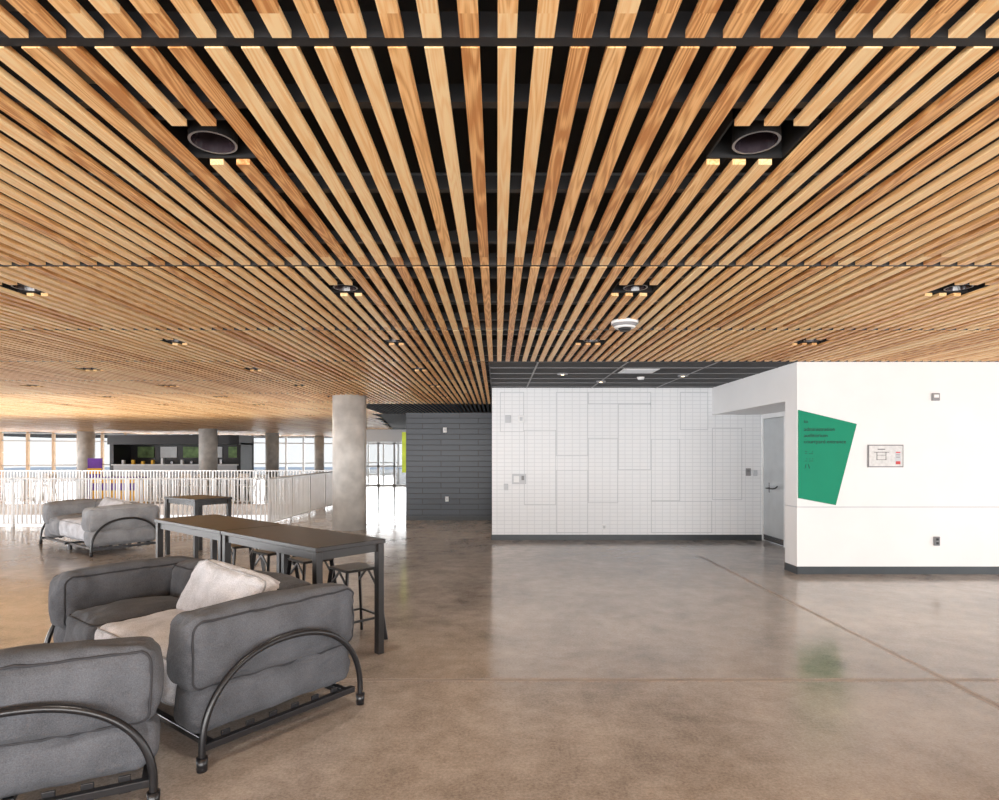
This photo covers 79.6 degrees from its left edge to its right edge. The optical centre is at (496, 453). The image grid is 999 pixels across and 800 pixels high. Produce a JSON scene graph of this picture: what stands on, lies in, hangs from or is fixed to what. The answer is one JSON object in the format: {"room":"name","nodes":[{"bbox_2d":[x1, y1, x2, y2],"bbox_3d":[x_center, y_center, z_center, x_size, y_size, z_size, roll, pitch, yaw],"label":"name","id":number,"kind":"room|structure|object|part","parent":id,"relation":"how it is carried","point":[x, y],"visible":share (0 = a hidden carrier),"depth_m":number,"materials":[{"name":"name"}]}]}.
{"room":"building lobby lounge","nodes":[
{"label":"building lobby lounge","id":0,"kind":"room"},
{"bbox_2d":[0,515,298,525],"bbox_3d":[-24.925,3.675,20.300,40.150,3.450,0.200,0,0,0],"label":"wall","id":1,"kind":"structure","parent":0,"point":[1,516],"depth_m":20.20,"materials":[{"name":"white paint"}]},
{"bbox_2d":[0,432,398,482],"bbox_3d":[-21.800,0.135,37.485,33.508,2.930,0.200,0,0,-32],"label":"window","id":2,"kind":"structure","parent":0,"point":[27,440],"depth_m":36.16,"materials":[{"name":"clear glass"}]},
{"bbox_2d":[366,429,405,441],"bbox_3d":[-4.150,0.185,30.025,8.100,2.830,0.150,0,0,0],"label":"wall","id":3,"kind":"structure","parent":0,"point":[372,435],"depth_m":29.95,"materials":[{"name":"white paint"}]},
{"bbox_2d":[366,442,405,485],"bbox_3d":[-5.550,0.500,30.000,2.370,2.200,0.060,0,0,0],"label":"window frame","id":4,"kind":"structure","parent":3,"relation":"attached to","point":[378,465],"depth_m":29.97,"materials":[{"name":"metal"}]},
{"bbox_2d":[406,413,491,515],"bbox_3d":[-1.150,0.300,14.600,2.100,2.600,0.200,0,0,0],"label":"wall","id":5,"kind":"structure","parent":0,"point":[455,464],"depth_m":14.50,"materials":[{"name":"tile"}]},
{"bbox_2d":[402,432,405,472],"bbox_3d":[-2.248,-0.040,14.545,0.105,0.980,0.050,0,0,0],"label":"sign","id":6,"kind":"object","parent":5,"relation":"attached to","point":[403,433],"visible":1,"depth_m":14.52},
{"bbox_2d":[0,0,998,437],"bbox_3d":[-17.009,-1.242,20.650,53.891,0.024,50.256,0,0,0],"label":"ceiling","id":7,"kind":"structure","parent":0,"point":[73,298],"depth_m":3.23,"materials":[{"name":"brown wood"}]},
{"bbox_2d":[0,283,44,292],"bbox_3d":[-3.570,-1.328,4.520,0.330,0.144,0.300,0,0,0],"label":"recessed light","id":8,"kind":"object","parent":7,"relation":"in","point":[20,288],"visible":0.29,"depth_m":4.62,"materials":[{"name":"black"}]},
{"bbox_2d":[161,338,184,342],"bbox_3d":[-3.570,-1.328,6.620,0.330,0.144,0.300,0,0,0],"label":"recessed light","id":9,"kind":"object","parent":7,"relation":"in","point":[164,340],"visible":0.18,"depth_m":6.73,"materials":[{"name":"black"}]},
{"bbox_2d":[146,81,264,157],"bbox_3d":[-1.150,-1.328,2.400,0.330,0.144,0.300,0,0,0],"label":"recessed light","id":10,"kind":"object","parent":7,"relation":"in","point":[221,140],"visible":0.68,"depth_m":2.46,"materials":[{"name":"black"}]},
{"bbox_2d":[320,267,369,292],"bbox_3d":[-1.150,-1.328,4.520,0.330,0.144,0.300,0,0,0],"label":"recessed light","id":11,"kind":"object","parent":7,"relation":"in","point":[340,287],"visible":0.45,"depth_m":4.62,"materials":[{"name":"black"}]},
{"bbox_2d":[377,335,409,342],"bbox_3d":[-1.150,-1.328,6.620,0.330,0.144,0.300,0,0,0],"label":"recessed light","id":12,"kind":"object","parent":7,"relation":"in","point":[391,340],"visible":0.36,"depth_m":6.73,"materials":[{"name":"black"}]},
{"bbox_2d":[406,364,430,368],"bbox_3d":[-1.150,-1.328,8.750,0.330,0.144,0.300,0,0,0],"label":"recessed light","id":13,"kind":"object","parent":7,"relation":"in","point":[417,367],"visible":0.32,"depth_m":8.85,"materials":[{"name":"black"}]},
{"bbox_2d":[575,335,609,342],"bbox_3d":[1.050,-1.328,6.620,0.330,0.144,0.300,0,0,0],"label":"recessed light","id":14,"kind":"object","parent":7,"relation":"in","point":[577,339],"visible":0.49,"depth_m":6.72,"materials":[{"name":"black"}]},
{"bbox_2d":[611,318,637,331],"bbox_3d":[1.190,-1.192,5.590,0.250,0.095,0.250,0,0,0],"label":"ceiling sensor","id":15,"kind":"object","parent":7,"relation":"attached to","point":[623,325],"depth_m":5.52,"materials":[{"name":"white plastic"}]},
{"bbox_2d":[611,267,663,292],"bbox_3d":[1.050,-1.328,4.520,0.330,0.144,0.300,0,0,0],"label":"recessed light","id":16,"kind":"object","parent":7,"relation":"in","point":[630,287],"visible":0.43,"depth_m":4.62,"materials":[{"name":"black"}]},
{"bbox_2d":[705,81,820,157],"bbox_3d":[1.050,-1.328,2.400,0.330,0.144,0.300,0,0,0],"label":"recessed light","id":17,"kind":"object","parent":7,"relation":"in","point":[756,140],"visible":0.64,"depth_m":2.47,"materials":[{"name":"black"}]},
{"bbox_2d":[794,338,827,342],"bbox_3d":[3.500,-1.328,6.620,0.330,0.144,0.300,0,0,0],"label":"recessed light","id":18,"kind":"object","parent":7,"relation":"in","point":[802,340],"visible":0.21,"depth_m":6.74,"materials":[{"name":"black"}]},
{"bbox_2d":[927,282,988,292],"bbox_3d":[3.500,-1.328,4.520,0.330,0.144,0.300,0,0,0],"label":"recessed light","id":19,"kind":"object","parent":7,"relation":"in","point":[951,288],"visible":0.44,"depth_m":4.62,"materials":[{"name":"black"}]},
{"bbox_2d":[0,469,998,799],"bbox_3d":[-15.500,1.775,26.500,59.000,0.350,71.000,0,0,0],"label":"floor","id":20,"kind":"structure","parent":0,"point":[506,669],"depth_m":4.26,"materials":[{"name":"concrete"}]},
{"bbox_2d":[16,477,37,498],"bbox_3d":[-17.000,1.225,21.600,0.800,0.750,0.800,0,0,0],"label":"cafe table","id":21,"kind":"object","parent":20,"relation":"on","point":[16,477],"visible":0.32,"depth_m":21.59,"materials":[{"name":"white metal"}]},
{"bbox_2d":[33,473,53,496],"bbox_3d":[-17.000,1.170,22.520,0.465,0.865,0.525,0,0,0],"label":"cafe chair","id":22,"kind":"object","parent":20,"relation":"on","point":[44,473],"visible":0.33,"depth_m":22.73,"materials":[{"name":"white metal"}]},
{"bbox_2d":[34,474,56,498],"bbox_3d":[-16.230,1.170,21.600,0.525,0.865,0.465,0,0,0],"label":"cafe chair","id":23,"kind":"object","parent":20,"relation":"on","point":[53,474],"visible":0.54,"depth_m":21.61,"materials":[{"name":"white metal"}]},
{"bbox_2d":[0,636,163,799],"bbox_3d":[-2.215,1.230,2.799,1.172,0.740,0.783,0,0,-27],"label":"lounge armchair","id":24,"kind":"object","parent":20,"relation":"on","point":[71,712],"visible":1,"depth_m":2.65,"materials":[{"name":"grey fabric"}]},
{"bbox_3d":[-2.200,1.490,2.772,1.100,0.080,0.665,0,0,-27],"label":"frame","id":25,"kind":"part","parent":24,"relation":"part of","materials":[{"name":"black metal"}]},
{"bbox_2d":[77,431,94,482],"bbox_3d":[-22.600,0.135,33.000,0.840,2.930,0.840,0,0,0],"label":"concrete column","id":26,"kind":"structure","parent":20,"relation":"on","point":[85,439],"depth_m":32.64,"materials":[{"name":"grey concrete"}]},
{"bbox_2d":[39,497,159,556],"bbox_3d":[-6.894,1.177,10.408,2.326,0.845,1.126,0,0,37],"label":"sofa","id":27,"kind":"object","parent":20,"relation":"on","point":[109,521],"visible":1,"depth_m":9.88,"materials":[{"name":"grey fabric"}]},
{"bbox_3d":[-7.648,1.331,10.937,0.330,0.299,0.974,0,0,37],"label":"arm","id":28,"kind":"part","parent":27,"relation":"part of","materials":[{"name":"grey fabric"}]},
{"bbox_3d":[-7.421,1.250,10.616,0.521,0.384,0.771,0,0,37],"label":"seat","id":29,"kind":"part","parent":27,"relation":"part of","materials":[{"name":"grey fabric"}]},
{"bbox_3d":[-6.781,1.248,10.137,1.104,0.392,0.772,0,0,37],"label":"seat","id":30,"kind":"part","parent":27,"relation":"part of","materials":[{"name":"fabric"}]},
{"bbox_3d":[-7.649,1.052,10.937,0.356,0.460,1.047,0,0,37],"label":"arm","id":31,"kind":"part","parent":27,"relation":"part of","materials":[{"name":"grey fabric"}]},
{"bbox_3d":[-6.912,1.488,10.384,2.270,0.075,0.980,0,0,37],"label":"frame","id":32,"kind":"part","parent":27,"relation":"part of","materials":[{"name":"black metal"}]},
{"bbox_2d":[99,497,131,505],"bbox_3d":[-6.640,0.999,10.392,0.920,0.461,0.331,4,-24,37],"label":"pillow","id":33,"kind":"object","parent":27,"relation":"on","point":[106,501],"depth_m":10.34,"materials":[{"name":"fabric"}]},
{"bbox_3d":[-6.156,1.331,9.856,0.320,0.302,1.068,0,0,37],"label":"arm","id":34,"kind":"part","parent":27,"relation":"part of","materials":[{"name":"grey fabric"}]},
{"bbox_3d":[-6.160,1.049,9.858,0.360,0.452,1.126,0,0,37],"label":"arm","id":35,"kind":"part","parent":27,"relation":"part of","materials":[{"name":"grey fabric"}]},
{"bbox_3d":[-6.063,1.049,9.781,0.032,0.368,1.049,0,0,37],"label":"arm piping","id":36,"kind":"part","parent":27,"relation":"part of","materials":[{"name":"grey fabric"}]},
{"bbox_2d":[87,458,148,500],"bbox_3d":[-13.390,0.875,20.950,2.020,1.450,0.740,0,0,0],"label":"stand","id":37,"kind":"object","parent":20,"relation":"on","point":[93,463],"visible":0.34,"depth_m":20.60,"materials":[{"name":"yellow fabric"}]},
{"bbox_2d":[0,478,265,526],"bbox_3d":[-15.537,1.062,13.100,20.976,1.075,0.050,0,0,0],"label":"railing","id":38,"kind":"object","parent":20,"relation":"on","point":[12,523],"visible":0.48,"depth_m":13.09,"materials":[{"name":"white metal"}]},
{"bbox_2d":[0,470,331,503],"bbox_3d":[-15.537,1.062,19.360,20.976,1.075,0.050,0,0,0],"label":"railing","id":39,"kind":"object","parent":20,"relation":"on","point":[82,471],"visible":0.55,"depth_m":19.34,"materials":[{"name":"white metal"}]},
{"bbox_2d":[107,435,253,483],"bbox_3d":[-16.950,0.300,32.350,6.900,2.600,1.900,0,0,0],"label":"kiosk","id":40,"kind":"object","parent":20,"relation":"on","point":[127,452],"visible":0.76,"depth_m":31.71,"materials":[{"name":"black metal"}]},
{"bbox_2d":[111,464,238,483],"bbox_3d":[-16.950,1.070,31.900,6.700,1.060,0.700,0,0,0],"label":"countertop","id":41,"kind":"structure","parent":40,"relation":"on","point":[115,466],"depth_m":31.60,"materials":[{"name":"white metal"}]},
{"bbox_2d":[174,473,190,495],"bbox_3d":[-11.800,1.170,22.520,0.465,0.865,0.525,0,0,0],"label":"cafe chair","id":42,"kind":"object","parent":20,"relation":"on","point":[182,473],"visible":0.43,"depth_m":22.72,"materials":[{"name":"white metal"}]},
{"bbox_2d":[180,474,199,495],"bbox_3d":[-11.030,1.170,21.600,0.525,0.865,0.465,0,0,0],"label":"cafe chair","id":43,"kind":"object","parent":20,"relation":"on","point":[198,474],"visible":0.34,"depth_m":21.62,"materials":[{"name":"white metal"}]},
{"bbox_2d":[164,495,231,557],"bbox_3d":[-4.739,1.140,9.514,0.950,0.920,0.600,0,0,36],"label":"table","id":44,"kind":"object","parent":20,"relation":"on","point":[197,501],"visible":0.8,"depth_m":9.39,"materials":[{"name":"black laminate"}]},
{"bbox_3d":[-5.248,1.158,9.558,0.055,0.884,0.055,0,0,36],"label":"leg","id":45,"kind":"part","parent":44,"relation":"part of","materials":[{"name":"black laminate"}]},
{"bbox_3d":[-4.540,1.158,9.044,0.055,0.884,0.055,0,0,36],"label":"leg","id":46,"kind":"part","parent":44,"relation":"part of","materials":[{"name":"grey metal"}]},
{"bbox_3d":[-4.939,1.158,9.983,0.055,0.884,0.055,0,0,36],"label":"leg","id":47,"kind":"part","parent":44,"relation":"part of","materials":[{"name":"black metal"}]},
{"bbox_3d":[-4.231,1.158,9.469,0.055,0.884,0.055,0,0,36],"label":"leg","id":48,"kind":"part","parent":44,"relation":"part of","materials":[{"name":"black laminate"}]},
{"bbox_2d":[44,556,364,773],"bbox_3d":[-2.084,1.177,4.123,2.326,0.845,1.136,0,0,37],"label":"sofa","id":49,"kind":"object","parent":20,"relation":"on","point":[235,642],"visible":0.91,"depth_m":3.61,"materials":[{"name":"grey fabric"}]},
{"bbox_3d":[-2.838,1.331,4.649,0.326,0.296,0.982,0,0,37],"label":"arm","id":50,"kind":"part","parent":49,"relation":"part of","materials":[{"name":"grey fabric"}]},
{"bbox_3d":[-2.611,1.250,4.330,0.521,0.384,0.771,0,0,37],"label":"seat","id":51,"kind":"part","parent":49,"relation":"part of","materials":[{"name":"grey fabric"}]},
{"bbox_3d":[-2.840,1.053,4.650,0.356,0.463,1.053,0,0,37],"label":"arm","id":52,"kind":"part","parent":49,"relation":"part of","materials":[{"name":"grey fabric"}]},
{"bbox_3d":[-1.971,1.248,3.852,1.104,0.392,0.772,0,0,37],"label":"seat","id":53,"kind":"part","parent":49,"relation":"part of","materials":[{"name":"fabric"}]},
{"bbox_2d":[176,559,279,610],"bbox_3d":[-1.830,0.999,4.107,0.920,0.461,0.331,4,-24,37],"label":"pillow","id":54,"kind":"object","parent":49,"relation":"on","point":[211,582],"depth_m":4.03,"materials":[{"name":"fabric"}]},
{"bbox_3d":[-2.102,1.488,4.099,2.270,0.075,0.980,0,0,37],"label":"frame","id":55,"kind":"part","parent":49,"relation":"part of","materials":[{"name":"black metal"}]},
{"bbox_3d":[-1.349,1.048,3.573,0.359,0.451,1.137,0,0,37],"label":"arm","id":56,"kind":"part","parent":49,"relation":"part of","materials":[{"name":"grey fabric"}]},
{"bbox_3d":[-1.349,1.333,3.567,0.325,0.301,1.066,0,0,37],"label":"arm","id":57,"kind":"part","parent":49,"relation":"part of","materials":[{"name":"grey fabric"}]},
{"bbox_3d":[-1.252,1.050,3.494,0.028,0.374,1.058,0,0,37],"label":"arm piping","id":58,"kind":"part","parent":49,"relation":"part of","materials":[{"name":"grey fabric"}]},
{"bbox_2d":[199,429,217,486],"bbox_3d":[-14.200,0.135,29.500,0.840,2.930,0.840,0,0,0],"label":"concrete column","id":59,"kind":"structure","parent":20,"relation":"on","point":[208,438],"depth_m":29.15,"materials":[{"name":"grey concrete"}]},
{"bbox_2d":[199,474,218,495],"bbox_3d":[-10.370,1.170,21.600,0.525,0.865,0.465,0,0,0],"label":"cafe chair","id":60,"kind":"object","parent":20,"relation":"on","point":[204,474],"visible":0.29,"depth_m":21.72,"materials":[{"name":"white metal"}]},
{"bbox_2d":[154,514,284,572],"bbox_3d":[-2.820,1.140,6.052,1.500,0.920,0.640,0,0,41],"label":"table","id":61,"kind":"object","parent":20,"relation":"on","point":[210,527],"visible":0.41,"depth_m":5.96,"materials":[{"name":"black laminate"}]},
{"bbox_3d":[-3.545,1.158,6.301,0.055,0.884,0.055,0,0,41],"label":"leg","id":62,"kind":"part","parent":61,"relation":"part of","materials":[{"name":"black metal"}]},
{"bbox_3d":[-3.177,1.158,6.730,0.055,0.884,0.055,0,0,41],"label":"leg","id":63,"kind":"part","parent":61,"relation":"part of","materials":[{"name":"black metal"}]},
{"bbox_3d":[-2.462,1.158,5.374,0.055,0.884,0.055,0,0,41],"label":"leg","id":64,"kind":"part","parent":61,"relation":"part of","materials":[{"name":"grey metal"}]},
{"bbox_3d":[-2.094,1.158,5.804,0.055,0.884,0.055,0,0,41],"label":"leg","id":65,"kind":"part","parent":61,"relation":"part of","materials":[{"name":"grey metal"}]},
{"bbox_2d":[221,477,241,498],"bbox_3d":[-9.600,1.225,21.600,0.800,0.750,0.800,0,0,0],"label":"cafe table","id":66,"kind":"object","parent":20,"relation":"on","point":[221,477],"visible":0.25,"depth_m":21.57,"materials":[{"name":"white metal"}]},
{"bbox_2d":[235,473,249,496],"bbox_3d":[-9.600,1.170,22.520,0.465,0.865,0.525,0,0,0],"label":"cafe chair","id":67,"kind":"object","parent":20,"relation":"on","point":[239,473],"visible":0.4,"depth_m":22.73,"materials":[{"name":"white metal"}]},
{"bbox_2d":[231,543,265,570],"bbox_3d":[-2.745,1.286,6.475,0.437,0.632,0.437,0,0,-44],"label":"metal bar stool","id":68,"kind":"object","parent":20,"relation":"on","point":[234,547],"visible":0.16,"depth_m":6.41,"materials":[{"name":"black metal"}]},
{"bbox_3d":[-2.745,0.983,6.475,0.310,0.025,0.310,0,0,-44],"label":"seat","id":69,"kind":"part","parent":68,"relation":"part of","materials":[{"name":"brown wood"}]},
{"bbox_2d":[244,474,260,492],"bbox_3d":[-8.830,1.170,21.600,0.525,0.865,0.465,0,0,0],"label":"cafe chair","id":70,"kind":"object","parent":20,"relation":"on","point":[258,474],"visible":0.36,"depth_m":21.48,"materials":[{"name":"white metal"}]},
{"bbox_2d":[265,433,278,480],"bbox_3d":[-13.300,0.135,35.500,0.760,2.930,0.760,0,0,0],"label":"concrete column","id":71,"kind":"structure","parent":20,"relation":"on","point":[271,439],"depth_m":35.17,"materials":[{"name":"grey concrete"}]},
{"bbox_2d":[250,550,299,578],"bbox_3d":[-2.244,1.286,6.046,0.437,0.632,0.437,0,0,40],"label":"metal bar stool","id":72,"kind":"object","parent":20,"relation":"on","point":[268,554],"visible":0.3,"depth_m":5.98,"materials":[{"name":"black metal"}]},
{"bbox_3d":[-2.244,0.983,6.046,0.310,0.025,0.310,0,0,40],"label":"seat","id":73,"kind":"part","parent":72,"relation":"part of","materials":[{"name":"brown wood"}]},
{"bbox_2d":[267,471,331,522],"bbox_3d":[-5.000,1.062,16.225,0.050,1.075,6.180,0,0,0],"label":"railing","id":74,"kind":"object","parent":20,"relation":"on","point":[317,487],"visible":0.77,"depth_m":15.06,"materials":[{"name":"white metal"}]},
{"bbox_2d":[221,524,385,653],"bbox_3d":[-1.672,1.140,5.071,1.500,0.920,0.640,0,0,41],"label":"table","id":75,"kind":"object","parent":20,"relation":"on","point":[317,545],"visible":0.69,"depth_m":4.81,"materials":[{"name":"black laminate"}]},
{"bbox_3d":[-2.397,1.158,5.319,0.055,0.884,0.055,0,0,41],"label":"leg","id":76,"kind":"part","parent":75,"relation":"part of","materials":[{"name":"grey metal"}]},
{"bbox_3d":[-2.030,1.158,5.748,0.055,0.884,0.055,0,0,41],"label":"leg","id":77,"kind":"part","parent":75,"relation":"part of","materials":[{"name":"grey metal"}]},
{"bbox_3d":[-1.314,1.158,4.393,0.055,0.884,0.055,0,0,41],"label":"leg","id":78,"kind":"part","parent":75,"relation":"part of","materials":[{"name":"black metal"}]},
{"bbox_3d":[-0.947,1.158,4.822,0.055,0.884,0.055,0,0,41],"label":"leg","id":79,"kind":"part","parent":75,"relation":"part of","materials":[{"name":"grey metal"}]},
{"bbox_2d":[286,557,336,582],"bbox_3d":[-1.742,1.286,5.617,0.437,0.632,0.437,0,0,44],"label":"metal bar stool","id":80,"kind":"object","parent":20,"relation":"on","point":[304,561],"visible":0.3,"depth_m":5.57,"materials":[{"name":"black metal"}]},
{"bbox_3d":[-1.742,0.983,5.617,0.310,0.025,0.310,0,0,44],"label":"seat","id":81,"kind":"part","parent":80,"relation":"part of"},
{"bbox_2d":[314,436,323,472],"bbox_3d":[-12.000,0.135,40.500,0.640,2.930,0.640,0,0,0],"label":"concrete column","id":82,"kind":"structure","parent":20,"relation":"on","point":[318,440],"depth_m":40.23,"materials":[{"name":"grey concrete"}]},
{"bbox_2d":[332,393,365,530],"bbox_3d":[-3.150,0.135,12.820,0.704,2.930,0.704,0,0,0],"label":"concrete column","id":83,"kind":"structure","parent":20,"relation":"on","point":[348,411],"depth_m":12.52,"materials":[{"name":"grey concrete"}]},
{"bbox_2d":[327,562,387,639],"bbox_3d":[-1.240,1.286,5.188,0.437,0.632,0.437,0,0,-43],"label":"metal bar stool","id":84,"kind":"object","parent":20,"relation":"on","point":[358,567],"visible":0.59,"depth_m":5.17,"materials":[{"name":"black metal"}]},
{"bbox_3d":[-1.240,0.983,5.188,0.310,0.025,0.310,0,0,-43],"label":"seat","id":85,"kind":"part","parent":84,"relation":"part of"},
{"bbox_2d":[366,362,794,428],"bbox_3d":[-1.820,-1.242,29.038,6.980,0.036,43.159,0,0,-7],"label":"ceiling","id":86,"kind":"structure","parent":0,"point":[503,374],"depth_m":9.52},
{"bbox_2d":[618,369,658,372],"bbox_3d":[2.080,-1.218,8.830,0.520,0.012,0.440,0,0,0],"label":"ceiling vent","id":87,"kind":"object","parent":86,"relation":"in","point":[623,370],"visible":1,"depth_m":8.77,"materials":[{"name":"white metal"}]},
{"bbox_2d":[492,388,761,534],"bbox_3d":[2.503,0.185,13.080,5.193,2.830,3.840,0,0,0],"label":"wall","id":88,"kind":"structure","parent":0,"point":[631,515],"depth_m":11.16,"materials":[{"name":"white tile"}]},
{"bbox_2d":[505,415,510,422],"bbox_3d":[0.205,-0.651,11.146,0.110,0.140,0.036,0,0,0],"label":"fire alarm strobe","id":89,"kind":"object","parent":88,"relation":"attached to","point":[507,417],"visible":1,"depth_m":11.13,"materials":[{"name":"white plastic"}]},
{"bbox_2d":[512,474,525,483],"bbox_3d":[0.409,0.465,11.146,0.260,0.190,0.036,0,0,0],"label":"control panel","id":90,"kind":"object","parent":88,"relation":"attached to","point":[516,478],"visible":1,"depth_m":11.13,"materials":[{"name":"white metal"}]},
{"bbox_2d":[518,415,523,422],"bbox_3d":[0.446,-0.651,11.146,0.110,0.140,0.036,0,0,0],"label":"fire alarm strobe","id":91,"kind":"object","parent":88,"relation":"attached to","point":[520,417],"visible":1,"depth_m":11.13,"materials":[{"name":"white plastic"}]},
{"bbox_2d":[406,516,761,539],"bbox_3d":[1.360,1.550,12.823,7.120,0.100,3.354,0,0,0],"label":"baseboard","id":92,"kind":"structure","parent":88,"relation":"attached to","point":[493,537],"depth_m":11.15,"materials":[{"name":"rubber"}]},
{"bbox_2d":[500,392,741,532],"bbox_3d":[2.306,0.158,11.157,4.501,2.623,0.006,0,0,0],"label":"trim","id":93,"kind":"structure","parent":88,"relation":"attached to","point":[500,392],"depth_m":11.15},
{"bbox_2d":[488,339,998,394],"bbox_3d":[4.942,-1.377,13.250,10.115,0.305,10.500,0,0,0],"label":"trim","id":94,"kind":"structure","parent":88,"relation":"attached to","point":[503,359],"depth_m":8.00,"materials":[{"name":"black metal"}]},
{"bbox_2d":[746,468,750,475],"bbox_3d":[4.669,0.335,11.146,0.090,0.140,0.036,0,0,0],"label":"card reader","id":95,"kind":"object","parent":88,"relation":"attached to","point":[748,470],"visible":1,"depth_m":11.13,"materials":[{"name":"black plastic"}]},
{"bbox_2d":[712,366,784,414],"bbox_3d":[4.470,-0.980,9.745,0.940,0.500,2.830,0,0,0],"label":"soffit","id":96,"kind":"structure","parent":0,"point":[762,393],"depth_m":9.58,"materials":[{"name":"white paint"}]},
{"bbox_2d":[785,362,998,566],"bbox_3d":[7.500,0.185,8.165,7.000,2.830,0.330,0,0,0],"label":"wall","id":97,"kind":"structure","parent":0,"point":[946,487],"depth_m":8.00,"materials":[{"name":"white paint"}]},
{"bbox_2d":[798,410,856,504],"bbox_3d":[4.400,0.047,7.988,0.773,1.267,0.024,0,0,0],"label":"sign","id":98,"kind":"object","parent":97,"relation":"attached to","point":[824,443],"visible":1,"depth_m":7.98,"materials":[{"name":"plastic"}]},
{"bbox_2d":[867,445,902,466],"bbox_3d":[5.173,0.027,7.991,0.470,0.300,0.026,0,0,0],"label":"map","id":99,"kind":"object","parent":97,"relation":"attached to","point":[877,455],"visible":1,"depth_m":7.98,"materials":[{"name":"paper"}]},
{"bbox_2d":[784,562,998,573],"bbox_3d":[7.494,1.550,8.159,7.012,0.100,0.342,0,0,0],"label":"baseboard","id":100,"kind":"structure","parent":97,"relation":"attached to","point":[789,567],"depth_m":7.99,"materials":[{"name":"rubber"}]},
{"bbox_2d":[931,393,939,400],"bbox_3d":[5.840,-0.760,7.986,0.100,0.100,0.036,0,0,0],"label":"thermostat","id":101,"kind":"object","parent":97,"relation":"attached to","point":[934,396],"visible":1,"depth_m":7.97,"materials":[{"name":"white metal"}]},
{"bbox_2d":[933,537,939,545],"bbox_3d":[5.853,1.160,7.986,0.075,0.120,0.036,0,0,0],"label":"wall outlet","id":102,"kind":"object","parent":97,"relation":"attached to","point":[936,540],"visible":1,"depth_m":7.97,"materials":[{"name":"white plastic"}]},
{"bbox_3d":[5.020,0.185,9.745,0.160,2.830,2.830,0,0,0],"label":"wall","id":103,"kind":"structure","parent":0,"visible":0},
{"bbox_2d":[764,417,783,545],"bbox_3d":[4.963,0.472,10.705,0.045,2.235,0.804,0,0,0],"label":"leaf","id":104,"kind":"object","parent":103,"relation":"attached to","point":[773,427],"visible":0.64,"depth_m":10.68,"materials":[{"name":"metal"}]},
{"bbox_2d":[763,534,783,545],"bbox_3d":[4.935,1.530,10.705,0.010,0.100,0.790,0,0,0],"label":"kick plate","id":105,"kind":"object","parent":104,"relation":"attached to","point":[765,537],"visible":1,"depth_m":10.70,"materials":[{"name":"metal"}]},
{"bbox_2d":[762,411,785,546],"bbox_3d":[4.960,0.435,10.705,0.080,2.330,0.910,0,0,0],"label":"frame","id":106,"kind":"object","parent":103,"relation":"attached to","point":[778,414],"visible":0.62,"depth_m":11.08,"materials":[{"name":"white metal"}]},
{"label":"outside","id":107,"kind":"structure","parent":0,"visible":0},
{"bbox_2d":[3,467,401,471],"bbox_3d":[0.000,5.750,55.000,400.000,0.100,410.000,0,0,0],"label":"ground","id":108,"kind":"structure","parent":107,"point":[23,468],"depth_m":235.88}
]}

